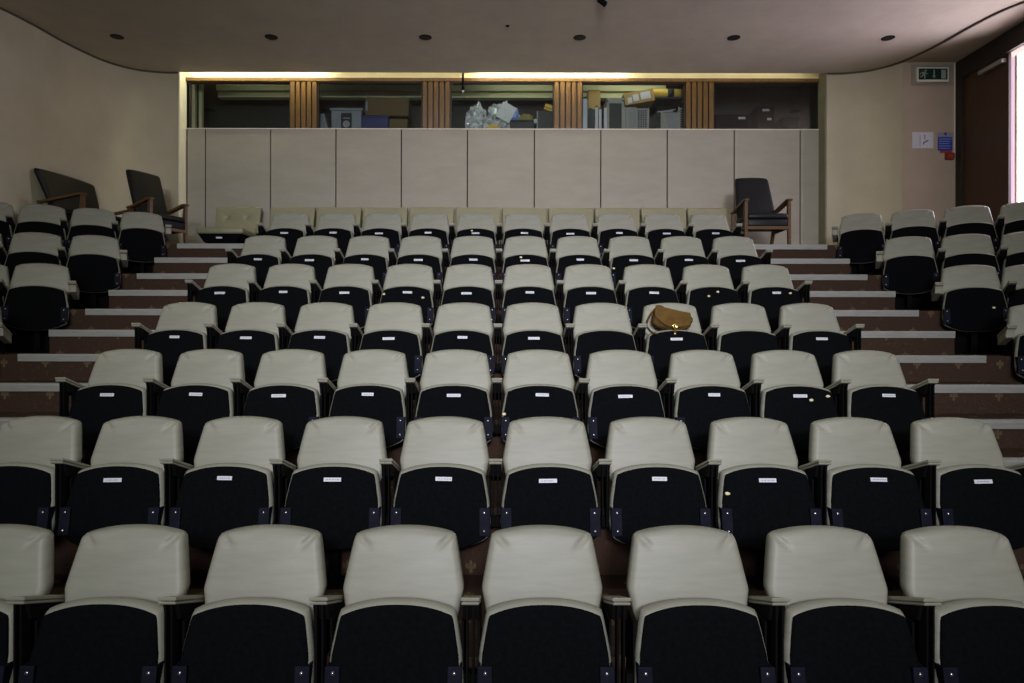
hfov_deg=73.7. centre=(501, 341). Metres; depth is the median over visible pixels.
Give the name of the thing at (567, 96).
pier
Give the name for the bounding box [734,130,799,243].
wall panel
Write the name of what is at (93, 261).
seat
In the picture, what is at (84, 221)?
seat
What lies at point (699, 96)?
pier
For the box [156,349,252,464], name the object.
seat
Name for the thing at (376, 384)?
seat
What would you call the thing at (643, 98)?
cardboard box
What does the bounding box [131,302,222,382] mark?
seat
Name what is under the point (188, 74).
wall
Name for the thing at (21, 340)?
trim
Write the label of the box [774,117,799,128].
case
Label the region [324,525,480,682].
seat
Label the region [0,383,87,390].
trim
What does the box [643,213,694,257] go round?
seat
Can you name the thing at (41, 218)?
seat
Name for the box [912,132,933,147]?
notice
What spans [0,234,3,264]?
seat
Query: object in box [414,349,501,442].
seat
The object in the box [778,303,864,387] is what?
seat
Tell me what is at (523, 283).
seat
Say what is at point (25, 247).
seat
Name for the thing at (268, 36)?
recessed light
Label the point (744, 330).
seat
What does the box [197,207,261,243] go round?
seat
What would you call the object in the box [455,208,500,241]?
seat
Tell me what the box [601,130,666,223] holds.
wall panel
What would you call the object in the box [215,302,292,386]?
seat
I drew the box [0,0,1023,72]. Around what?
ceiling
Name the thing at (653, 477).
seat
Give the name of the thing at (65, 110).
wall
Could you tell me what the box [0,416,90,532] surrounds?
seat
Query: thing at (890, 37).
recessed light
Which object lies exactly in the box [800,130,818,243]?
wall panel
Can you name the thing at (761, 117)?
case
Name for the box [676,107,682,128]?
case
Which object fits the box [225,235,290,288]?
seat
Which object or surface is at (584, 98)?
board
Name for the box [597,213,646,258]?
seat
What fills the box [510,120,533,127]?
equipment case
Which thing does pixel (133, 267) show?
trim
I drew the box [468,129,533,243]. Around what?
wall panel
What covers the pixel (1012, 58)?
wall
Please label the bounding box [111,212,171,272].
seat
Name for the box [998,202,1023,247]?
seat
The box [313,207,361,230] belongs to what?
seat
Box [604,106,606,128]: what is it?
metal rail
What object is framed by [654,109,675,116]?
paper sheet
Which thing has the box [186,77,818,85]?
trim
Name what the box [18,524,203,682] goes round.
seat
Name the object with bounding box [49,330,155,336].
trim
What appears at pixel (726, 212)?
seat
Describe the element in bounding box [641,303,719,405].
seat
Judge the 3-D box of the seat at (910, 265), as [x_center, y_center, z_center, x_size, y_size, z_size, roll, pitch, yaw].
[4.080,-0.672,6.845,0.596,0.800,0.378,0,0,26]
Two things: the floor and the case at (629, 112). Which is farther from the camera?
the case at (629, 112)
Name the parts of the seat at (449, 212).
backrest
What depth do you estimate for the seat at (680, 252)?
6.78 m
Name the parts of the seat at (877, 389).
backrest, armrest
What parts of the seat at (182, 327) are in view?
armrest, backrest, armrest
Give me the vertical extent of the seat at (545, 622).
0.800 m
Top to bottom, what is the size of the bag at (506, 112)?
0.630 m
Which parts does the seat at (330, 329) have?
backrest, armrest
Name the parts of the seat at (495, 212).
backrest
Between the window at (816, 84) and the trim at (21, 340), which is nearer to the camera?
the trim at (21, 340)
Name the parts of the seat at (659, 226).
backrest, armrest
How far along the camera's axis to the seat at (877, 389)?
4.19 m
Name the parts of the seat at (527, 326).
backrest, armrest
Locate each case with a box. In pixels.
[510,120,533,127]
[536,111,552,127]
[603,98,623,128]
[624,107,635,128]
[636,108,648,128]
[657,112,678,128]
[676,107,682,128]
[714,114,749,128]
[750,106,773,128]
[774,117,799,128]
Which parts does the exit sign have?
sign frame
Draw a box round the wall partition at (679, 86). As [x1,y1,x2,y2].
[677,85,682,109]
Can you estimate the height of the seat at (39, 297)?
0.800 m
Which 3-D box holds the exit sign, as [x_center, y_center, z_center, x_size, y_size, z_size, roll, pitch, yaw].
[5.544,-3.433,8.773,0.534,0.263,0.060,0,0,0]
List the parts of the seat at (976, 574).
backrest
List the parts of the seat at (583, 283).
backrest, armrest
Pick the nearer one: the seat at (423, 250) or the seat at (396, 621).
the seat at (396, 621)
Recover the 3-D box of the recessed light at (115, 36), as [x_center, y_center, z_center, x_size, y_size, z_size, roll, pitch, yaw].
[-4.583,-3.625,8.130,0.150,0.006,0.150,0,0,0]
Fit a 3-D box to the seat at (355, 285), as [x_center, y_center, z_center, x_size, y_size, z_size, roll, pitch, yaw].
[-1.337,-0.297,5.981,0.562,0.800,0.378,0,0,0]
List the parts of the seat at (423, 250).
backrest, armrest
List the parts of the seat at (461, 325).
backrest, armrest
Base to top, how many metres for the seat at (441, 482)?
0.800 m
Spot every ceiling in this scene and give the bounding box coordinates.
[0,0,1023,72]
[204,85,801,87]
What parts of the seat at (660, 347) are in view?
backrest, armrest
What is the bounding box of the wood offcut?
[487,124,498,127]
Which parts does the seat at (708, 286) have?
backrest, armrest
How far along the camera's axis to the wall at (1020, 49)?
7.89 m
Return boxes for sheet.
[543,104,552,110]
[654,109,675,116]
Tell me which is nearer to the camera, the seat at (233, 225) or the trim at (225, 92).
the seat at (233, 225)
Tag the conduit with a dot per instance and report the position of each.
(954, 63)
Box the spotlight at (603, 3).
[597,0,606,6]
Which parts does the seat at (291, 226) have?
armrest, backrest, armrest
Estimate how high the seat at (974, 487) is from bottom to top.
0.800 m
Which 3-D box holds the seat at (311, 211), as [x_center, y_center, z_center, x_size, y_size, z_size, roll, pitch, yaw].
[-2.811,-1.455,8.888,0.603,0.700,0.696,0,0,0]
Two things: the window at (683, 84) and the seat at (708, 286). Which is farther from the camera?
the window at (683, 84)
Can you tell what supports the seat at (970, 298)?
on the floor
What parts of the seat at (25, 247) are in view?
backrest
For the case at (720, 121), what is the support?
on the floor
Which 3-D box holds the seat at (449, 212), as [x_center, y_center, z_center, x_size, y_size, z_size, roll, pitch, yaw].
[-0.945,-1.452,8.888,0.603,0.700,0.696,0,0,0]
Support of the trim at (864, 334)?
attached to the floor
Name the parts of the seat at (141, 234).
armrest, backrest, armrest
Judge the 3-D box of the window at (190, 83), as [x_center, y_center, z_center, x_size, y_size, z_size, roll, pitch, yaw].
[-3.610,-3.250,9.425,1.394,0.643,0.050,0,0,0]
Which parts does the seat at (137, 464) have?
backrest, armrest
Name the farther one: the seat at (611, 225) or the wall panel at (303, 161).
the wall panel at (303, 161)
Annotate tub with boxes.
[330,108,365,127]
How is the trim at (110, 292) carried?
attached to the floor
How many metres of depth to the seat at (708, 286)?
5.89 m
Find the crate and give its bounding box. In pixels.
[361,116,389,127]
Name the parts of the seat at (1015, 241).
backrest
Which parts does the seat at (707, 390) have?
backrest, armrest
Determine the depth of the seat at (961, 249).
6.67 m
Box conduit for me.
[954,63,954,152]
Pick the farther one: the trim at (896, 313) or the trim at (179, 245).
the trim at (179, 245)
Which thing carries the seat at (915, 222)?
on the floor
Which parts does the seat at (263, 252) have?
armrest, backrest, armrest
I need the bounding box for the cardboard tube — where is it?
[652,89,682,106]
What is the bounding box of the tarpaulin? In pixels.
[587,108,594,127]
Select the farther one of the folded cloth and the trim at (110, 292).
the folded cloth
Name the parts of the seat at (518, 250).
backrest, armrest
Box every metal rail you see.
[595,105,597,127]
[598,108,601,128]
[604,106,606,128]
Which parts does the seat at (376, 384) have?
backrest, armrest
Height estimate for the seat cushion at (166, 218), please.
0.065 m
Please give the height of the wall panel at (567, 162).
1.815 m
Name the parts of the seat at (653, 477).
backrest, armrest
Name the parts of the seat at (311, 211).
backrest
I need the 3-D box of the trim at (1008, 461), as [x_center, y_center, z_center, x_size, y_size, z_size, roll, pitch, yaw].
[3.199,0.704,3.945,1.040,0.057,0.063,0,0,0]
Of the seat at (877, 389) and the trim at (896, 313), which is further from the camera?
the trim at (896, 313)
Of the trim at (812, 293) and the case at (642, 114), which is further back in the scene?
the case at (642, 114)
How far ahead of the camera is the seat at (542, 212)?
9.14 m
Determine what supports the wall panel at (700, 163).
attached to the wall at (188, 74)
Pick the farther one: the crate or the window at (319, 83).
the crate
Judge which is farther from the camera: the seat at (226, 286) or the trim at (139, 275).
the trim at (139, 275)
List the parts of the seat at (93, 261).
armrest, backrest, armrest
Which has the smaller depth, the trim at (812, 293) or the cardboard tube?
the trim at (812, 293)
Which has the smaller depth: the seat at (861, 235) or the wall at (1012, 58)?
the seat at (861, 235)
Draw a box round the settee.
[34,168,133,233]
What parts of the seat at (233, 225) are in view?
backrest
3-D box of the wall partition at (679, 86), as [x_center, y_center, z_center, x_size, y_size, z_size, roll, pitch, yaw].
[2.711,-3.405,10.015,0.030,1.020,1.070,0,0,0]
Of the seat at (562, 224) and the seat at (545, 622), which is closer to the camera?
the seat at (545, 622)
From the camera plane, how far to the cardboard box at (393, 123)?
9.64 m
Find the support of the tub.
on the floor
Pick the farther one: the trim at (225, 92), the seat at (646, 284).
the trim at (225, 92)
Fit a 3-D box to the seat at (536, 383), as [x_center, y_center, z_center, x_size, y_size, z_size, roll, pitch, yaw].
[0.251,0.452,4.291,0.562,0.800,0.378,0,0,0]
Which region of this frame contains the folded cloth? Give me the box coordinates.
[519,114,533,120]
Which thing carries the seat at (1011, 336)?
on the floor
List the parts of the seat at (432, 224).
backrest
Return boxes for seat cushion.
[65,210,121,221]
[153,212,184,222]
[736,213,787,222]
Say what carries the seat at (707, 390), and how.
on the floor
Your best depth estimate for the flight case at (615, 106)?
9.60 m
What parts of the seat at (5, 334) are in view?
armrest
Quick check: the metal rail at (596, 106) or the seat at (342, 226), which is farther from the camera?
the metal rail at (596, 106)
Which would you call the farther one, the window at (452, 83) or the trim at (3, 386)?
the window at (452, 83)
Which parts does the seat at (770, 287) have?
backrest, armrest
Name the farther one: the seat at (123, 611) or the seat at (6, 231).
the seat at (6, 231)
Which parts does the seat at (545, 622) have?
backrest, armrest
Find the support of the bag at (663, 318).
on the seat at (660, 347)
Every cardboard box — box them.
[365,97,411,122]
[389,119,409,127]
[587,90,599,112]
[622,88,654,107]
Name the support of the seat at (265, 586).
on the floor
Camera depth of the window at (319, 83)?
9.41 m
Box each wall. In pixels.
[0,9,177,243]
[185,72,819,243]
[187,82,815,128]
[826,63,901,244]
[902,62,955,240]
[963,44,1023,78]
[1011,56,1014,202]
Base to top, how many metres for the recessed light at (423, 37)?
0.006 m
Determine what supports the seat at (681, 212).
on the floor
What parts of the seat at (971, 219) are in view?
backrest, armrest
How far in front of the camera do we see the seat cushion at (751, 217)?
7.90 m
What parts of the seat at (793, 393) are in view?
backrest, armrest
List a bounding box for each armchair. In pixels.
[126,169,188,242]
[730,178,792,243]
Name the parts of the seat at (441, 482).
backrest, armrest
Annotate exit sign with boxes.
[912,64,953,84]
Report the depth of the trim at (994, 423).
4.34 m
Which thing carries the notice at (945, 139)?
attached to the wall at (928, 179)
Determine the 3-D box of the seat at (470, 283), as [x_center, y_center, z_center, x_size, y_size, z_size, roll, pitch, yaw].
[-0.278,-0.295,5.981,0.562,0.800,0.378,0,0,0]
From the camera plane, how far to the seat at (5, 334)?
5.25 m
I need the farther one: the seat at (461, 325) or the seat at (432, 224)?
the seat at (432, 224)
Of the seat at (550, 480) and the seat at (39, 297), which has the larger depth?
the seat at (39, 297)
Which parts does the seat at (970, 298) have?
armrest, backrest, armrest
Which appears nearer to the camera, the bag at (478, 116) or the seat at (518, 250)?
the seat at (518, 250)
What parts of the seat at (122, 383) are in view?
armrest, backrest, armrest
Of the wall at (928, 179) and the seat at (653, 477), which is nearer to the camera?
the seat at (653, 477)
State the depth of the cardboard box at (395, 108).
9.63 m
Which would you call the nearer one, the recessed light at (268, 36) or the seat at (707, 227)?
the seat at (707, 227)
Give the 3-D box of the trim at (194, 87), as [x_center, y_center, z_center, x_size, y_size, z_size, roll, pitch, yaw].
[-4.371,-3.357,9.810,0.144,0.900,0.060,0,0,0]
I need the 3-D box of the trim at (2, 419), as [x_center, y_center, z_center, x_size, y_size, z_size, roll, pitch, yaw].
[-3.211,0.516,4.369,0.940,0.057,0.063,0,0,0]
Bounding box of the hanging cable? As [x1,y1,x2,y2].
[461,73,464,92]
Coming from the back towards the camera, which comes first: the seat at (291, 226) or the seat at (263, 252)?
the seat at (291, 226)
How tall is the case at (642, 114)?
0.394 m
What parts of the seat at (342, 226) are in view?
backrest, armrest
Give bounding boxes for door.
[955,21,1023,233]
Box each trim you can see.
[0,7,177,73]
[0,253,152,273]
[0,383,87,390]
[0,417,21,425]
[3,324,53,351]
[17,354,98,360]
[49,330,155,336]
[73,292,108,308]
[85,309,161,314]
[108,290,186,295]
[137,273,207,278]
[154,257,226,262]
[177,243,243,248]
[178,72,186,242]
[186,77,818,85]
[186,128,818,129]
[192,85,203,127]
[216,85,665,100]
[754,244,826,249]
[771,259,849,263]
[790,274,867,279]
[810,291,895,296]
[818,73,825,244]
[827,1,1023,74]
[834,310,918,316]
[841,331,954,337]
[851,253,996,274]
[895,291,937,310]
[896,355,986,362]
[906,384,1023,392]
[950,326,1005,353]
[973,419,1023,428]
[1003,457,1023,466]
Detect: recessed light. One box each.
[110,34,123,39]
[265,34,277,39]
[419,34,431,39]
[573,35,585,39]
[727,35,739,40]
[881,35,894,40]
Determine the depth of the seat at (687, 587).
2.45 m
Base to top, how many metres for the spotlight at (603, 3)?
0.077 m
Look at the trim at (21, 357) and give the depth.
5.19 m
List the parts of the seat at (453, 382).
backrest, armrest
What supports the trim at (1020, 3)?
attached to the wall at (1020, 49)
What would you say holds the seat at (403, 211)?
on the floor
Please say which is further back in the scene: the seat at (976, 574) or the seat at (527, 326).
the seat at (527, 326)
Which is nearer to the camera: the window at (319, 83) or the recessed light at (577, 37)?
the recessed light at (577, 37)
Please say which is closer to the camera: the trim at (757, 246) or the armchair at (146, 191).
the trim at (757, 246)
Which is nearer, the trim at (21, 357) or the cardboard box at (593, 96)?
the trim at (21, 357)
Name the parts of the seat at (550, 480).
backrest, armrest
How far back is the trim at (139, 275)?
6.88 m
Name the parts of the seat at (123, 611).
backrest, armrest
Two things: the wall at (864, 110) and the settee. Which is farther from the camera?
the wall at (864, 110)
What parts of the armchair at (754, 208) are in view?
leg, armrest, leg, backrest, seat, rail, leg, rail, armrest, leg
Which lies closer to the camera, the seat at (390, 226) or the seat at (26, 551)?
the seat at (26, 551)
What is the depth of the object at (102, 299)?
6.87 m
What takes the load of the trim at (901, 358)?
attached to the floor
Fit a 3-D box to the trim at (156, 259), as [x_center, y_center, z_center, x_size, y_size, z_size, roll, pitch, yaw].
[-3.228,-0.871,7.335,0.980,0.057,0.063,0,0,0]
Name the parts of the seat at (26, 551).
backrest, armrest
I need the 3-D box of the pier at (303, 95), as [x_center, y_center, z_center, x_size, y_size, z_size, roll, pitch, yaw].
[-2.724,-3.248,9.419,0.378,0.643,0.102,0,0,0]
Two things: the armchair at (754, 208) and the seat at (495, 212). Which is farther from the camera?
the seat at (495, 212)
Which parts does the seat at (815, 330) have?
backrest, armrest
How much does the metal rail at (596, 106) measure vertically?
0.417 m
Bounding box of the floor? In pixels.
[0,244,1023,682]
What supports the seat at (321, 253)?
on the floor
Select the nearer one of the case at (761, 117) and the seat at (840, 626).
the seat at (840, 626)
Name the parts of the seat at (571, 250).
backrest, armrest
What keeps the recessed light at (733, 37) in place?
in the ceiling at (343, 36)
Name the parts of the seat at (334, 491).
backrest, armrest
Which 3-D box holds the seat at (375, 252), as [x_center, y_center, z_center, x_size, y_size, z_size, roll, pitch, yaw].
[-1.337,-0.681,6.831,0.562,0.800,0.378,0,0,0]
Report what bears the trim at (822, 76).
attached to the wall at (864, 110)
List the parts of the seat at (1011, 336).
armrest, backrest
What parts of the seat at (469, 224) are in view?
backrest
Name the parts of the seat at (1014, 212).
backrest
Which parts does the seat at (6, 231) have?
backrest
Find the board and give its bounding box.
[583,97,586,127]
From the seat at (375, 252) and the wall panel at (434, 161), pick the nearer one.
the seat at (375, 252)
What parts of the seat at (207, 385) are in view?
backrest, armrest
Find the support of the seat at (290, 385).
on the floor
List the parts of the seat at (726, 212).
backrest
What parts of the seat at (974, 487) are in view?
backrest, armrest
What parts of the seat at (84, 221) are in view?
armrest, backrest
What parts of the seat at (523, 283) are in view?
backrest, armrest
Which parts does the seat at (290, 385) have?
backrest, armrest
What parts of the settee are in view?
armrest, backrest, leg, seat, armrest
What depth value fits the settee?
7.98 m
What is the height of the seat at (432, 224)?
0.800 m
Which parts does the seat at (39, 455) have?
backrest, armrest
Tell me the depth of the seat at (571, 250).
6.88 m
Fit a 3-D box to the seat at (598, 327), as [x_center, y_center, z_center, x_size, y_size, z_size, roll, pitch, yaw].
[0.782,0.099,5.141,0.562,0.800,0.378,0,0,0]
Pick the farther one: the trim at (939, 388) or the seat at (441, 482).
the trim at (939, 388)
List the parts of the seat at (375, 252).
backrest, armrest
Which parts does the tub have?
printed panel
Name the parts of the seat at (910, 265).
armrest, backrest, armrest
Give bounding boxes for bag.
[465,104,487,127]
[483,100,520,127]
[646,305,692,334]
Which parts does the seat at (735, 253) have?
backrest, armrest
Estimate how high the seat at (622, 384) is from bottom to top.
0.800 m
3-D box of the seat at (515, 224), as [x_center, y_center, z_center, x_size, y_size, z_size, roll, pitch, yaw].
[0.254,-1.077,7.681,0.562,0.800,0.378,0,0,0]
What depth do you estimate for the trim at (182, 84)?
9.28 m
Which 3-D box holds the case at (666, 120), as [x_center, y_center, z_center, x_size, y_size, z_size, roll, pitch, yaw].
[2.361,-3.065,9.764,0.252,0.338,0.312,0,0,0]
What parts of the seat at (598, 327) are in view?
backrest, armrest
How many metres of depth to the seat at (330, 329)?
5.05 m
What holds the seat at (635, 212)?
on the floor
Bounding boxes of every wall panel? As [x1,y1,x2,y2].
[187,129,205,242]
[206,129,269,226]
[271,129,335,227]
[336,129,400,227]
[402,129,466,243]
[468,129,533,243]
[535,130,599,244]
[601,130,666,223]
[667,130,733,227]
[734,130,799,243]
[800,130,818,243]
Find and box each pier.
[290,81,317,127]
[422,82,450,127]
[554,82,581,128]
[685,82,713,128]
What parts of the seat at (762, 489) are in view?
backrest, armrest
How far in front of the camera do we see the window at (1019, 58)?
9.27 m
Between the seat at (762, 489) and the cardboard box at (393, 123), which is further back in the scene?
the cardboard box at (393, 123)
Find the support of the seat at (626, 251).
on the floor
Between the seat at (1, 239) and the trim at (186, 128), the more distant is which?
the trim at (186, 128)
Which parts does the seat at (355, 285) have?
backrest, armrest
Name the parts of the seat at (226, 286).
armrest, backrest, armrest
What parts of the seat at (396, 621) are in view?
backrest, armrest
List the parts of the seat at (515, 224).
backrest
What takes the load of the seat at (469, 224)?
on the floor
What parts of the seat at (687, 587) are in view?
backrest, armrest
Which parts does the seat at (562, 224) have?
backrest, armrest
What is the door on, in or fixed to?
in the wall at (1020, 49)
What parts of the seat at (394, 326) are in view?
backrest, armrest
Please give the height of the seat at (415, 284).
0.800 m
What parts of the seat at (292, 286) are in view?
backrest, armrest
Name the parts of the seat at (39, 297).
armrest, backrest, armrest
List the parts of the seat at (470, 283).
backrest, armrest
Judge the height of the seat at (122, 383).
0.800 m
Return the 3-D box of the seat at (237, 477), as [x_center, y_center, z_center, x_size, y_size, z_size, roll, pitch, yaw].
[-1.339,0.794,3.441,0.562,0.800,0.378,0,0,0]
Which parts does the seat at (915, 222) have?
backrest, armrest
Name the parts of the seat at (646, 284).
backrest, armrest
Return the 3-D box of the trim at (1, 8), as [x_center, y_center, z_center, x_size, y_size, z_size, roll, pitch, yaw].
[-5.562,-3.621,5.698,0.839,0.019,7.355,0,0,12]
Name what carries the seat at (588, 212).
on the floor
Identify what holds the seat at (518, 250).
on the floor
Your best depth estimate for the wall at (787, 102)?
10.55 m
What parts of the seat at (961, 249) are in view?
backrest, armrest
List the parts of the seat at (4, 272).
backrest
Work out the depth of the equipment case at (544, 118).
9.62 m
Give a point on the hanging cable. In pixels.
(462, 87)
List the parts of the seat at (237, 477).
backrest, armrest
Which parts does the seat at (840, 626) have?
backrest, armrest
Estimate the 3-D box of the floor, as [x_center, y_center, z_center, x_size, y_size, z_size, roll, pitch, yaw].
[0.000,0.213,3.050,12.300,2.626,13.100,0,0,0]
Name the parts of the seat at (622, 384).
backrest, armrest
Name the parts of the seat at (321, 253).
backrest, armrest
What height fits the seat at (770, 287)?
0.800 m
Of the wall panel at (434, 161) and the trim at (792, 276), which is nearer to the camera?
the trim at (792, 276)
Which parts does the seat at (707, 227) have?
backrest, armrest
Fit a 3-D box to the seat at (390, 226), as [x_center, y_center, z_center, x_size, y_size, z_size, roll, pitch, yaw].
[-1.336,-1.079,7.681,0.562,0.800,0.378,0,0,0]
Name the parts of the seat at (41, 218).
armrest, backrest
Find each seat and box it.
[0,202,15,252]
[0,232,64,282]
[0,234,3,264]
[0,263,79,352]
[0,265,9,306]
[0,307,11,353]
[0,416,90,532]
[0,524,64,682]
[5,204,66,252]
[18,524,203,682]
[55,349,168,448]
[57,235,127,308]
[57,416,193,545]
[59,208,116,253]
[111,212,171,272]
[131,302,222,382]
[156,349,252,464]
[169,416,296,549]
[171,524,342,682]
[185,264,261,332]
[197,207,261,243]
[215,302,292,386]
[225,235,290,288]
[243,349,336,460]
[254,207,315,235]
[256,212,314,256]
[256,264,321,329]
[280,416,399,588]
[287,236,343,288]
[287,302,362,404]
[311,212,361,257]
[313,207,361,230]
[317,264,382,328]
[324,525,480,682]
[329,349,419,447]
[341,236,396,289]
[358,302,432,377]
[359,212,408,258]
[361,207,407,230]
[379,264,442,324]
[390,416,501,548]
[394,236,449,285]
[406,212,455,254]
[408,207,453,238]
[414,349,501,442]
[430,302,501,375]
[440,264,501,323]
[448,236,501,284]
[454,213,501,253]
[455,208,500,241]
[471,525,630,682]
[496,416,611,539]
[497,350,589,441]
[498,303,574,375]
[499,236,556,286]
[499,264,563,324]
[502,208,546,235]
[502,213,550,257]
[547,213,598,255]
[548,208,592,238]
[554,236,610,285]
[560,264,625,324]
[570,303,646,377]
[583,350,676,447]
[594,208,639,231]
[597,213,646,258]
[603,417,721,545]
[608,236,664,289]
[621,264,687,328]
[625,525,790,682]
[640,208,685,230]
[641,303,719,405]
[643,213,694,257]
[660,236,718,301]
[665,350,763,459]
[680,264,749,330]
[686,208,743,236]
[689,213,742,257]
[706,417,831,589]
[709,303,791,385]
[712,236,772,289]
[741,264,812,333]
[749,350,851,465]
[763,525,941,682]
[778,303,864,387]
[808,417,941,589]
[831,350,938,450]
[832,213,891,274]
[875,236,945,309]
[888,209,946,256]
[899,526,1023,682]
[910,417,1023,549]
[931,265,1017,354]
[938,234,1008,283]
[941,205,1005,252]
[997,305,1023,378]
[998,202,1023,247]
[1000,231,1023,270]
[1001,264,1023,307]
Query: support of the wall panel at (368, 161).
attached to the wall at (188, 74)
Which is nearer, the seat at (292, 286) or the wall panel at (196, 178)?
the seat at (292, 286)
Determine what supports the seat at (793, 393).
on the floor
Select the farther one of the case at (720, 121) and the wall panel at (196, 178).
the case at (720, 121)
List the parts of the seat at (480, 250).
backrest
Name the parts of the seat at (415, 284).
backrest, armrest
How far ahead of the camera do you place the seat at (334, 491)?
3.34 m
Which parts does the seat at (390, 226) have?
backrest, armrest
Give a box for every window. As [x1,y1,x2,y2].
[189,82,289,127]
[318,82,422,127]
[450,82,553,128]
[582,83,684,128]
[713,83,817,128]
[1015,51,1023,201]
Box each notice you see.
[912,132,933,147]
[937,132,953,150]
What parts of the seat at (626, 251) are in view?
backrest, armrest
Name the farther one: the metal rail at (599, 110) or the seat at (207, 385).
the metal rail at (599, 110)
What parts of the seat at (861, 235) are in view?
backrest, armrest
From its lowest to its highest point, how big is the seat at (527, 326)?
0.800 m
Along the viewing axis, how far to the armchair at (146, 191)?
8.20 m
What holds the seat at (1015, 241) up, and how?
on the floor
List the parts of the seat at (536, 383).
backrest, armrest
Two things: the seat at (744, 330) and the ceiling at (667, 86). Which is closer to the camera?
the seat at (744, 330)
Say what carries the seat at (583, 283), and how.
on the floor
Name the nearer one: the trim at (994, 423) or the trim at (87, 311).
the trim at (994, 423)
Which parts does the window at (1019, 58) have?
pane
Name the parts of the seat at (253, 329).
backrest, armrest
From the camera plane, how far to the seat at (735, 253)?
6.77 m
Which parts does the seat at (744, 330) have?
backrest, armrest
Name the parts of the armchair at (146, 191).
armrest, backrest, leg, seat, rail, armrest, leg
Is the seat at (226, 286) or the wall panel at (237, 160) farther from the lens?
the wall panel at (237, 160)
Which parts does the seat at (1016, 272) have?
backrest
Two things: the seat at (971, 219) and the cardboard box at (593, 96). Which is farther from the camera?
the cardboard box at (593, 96)
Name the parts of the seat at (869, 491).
backrest, armrest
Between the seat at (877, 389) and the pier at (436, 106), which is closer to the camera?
the seat at (877, 389)
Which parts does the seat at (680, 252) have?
backrest, armrest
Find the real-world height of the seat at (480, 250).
0.800 m
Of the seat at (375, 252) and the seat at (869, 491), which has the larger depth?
the seat at (375, 252)
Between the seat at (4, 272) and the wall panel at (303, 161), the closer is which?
the seat at (4, 272)
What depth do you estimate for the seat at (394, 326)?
5.07 m
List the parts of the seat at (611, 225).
backrest, armrest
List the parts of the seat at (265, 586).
backrest, armrest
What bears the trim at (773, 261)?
attached to the floor

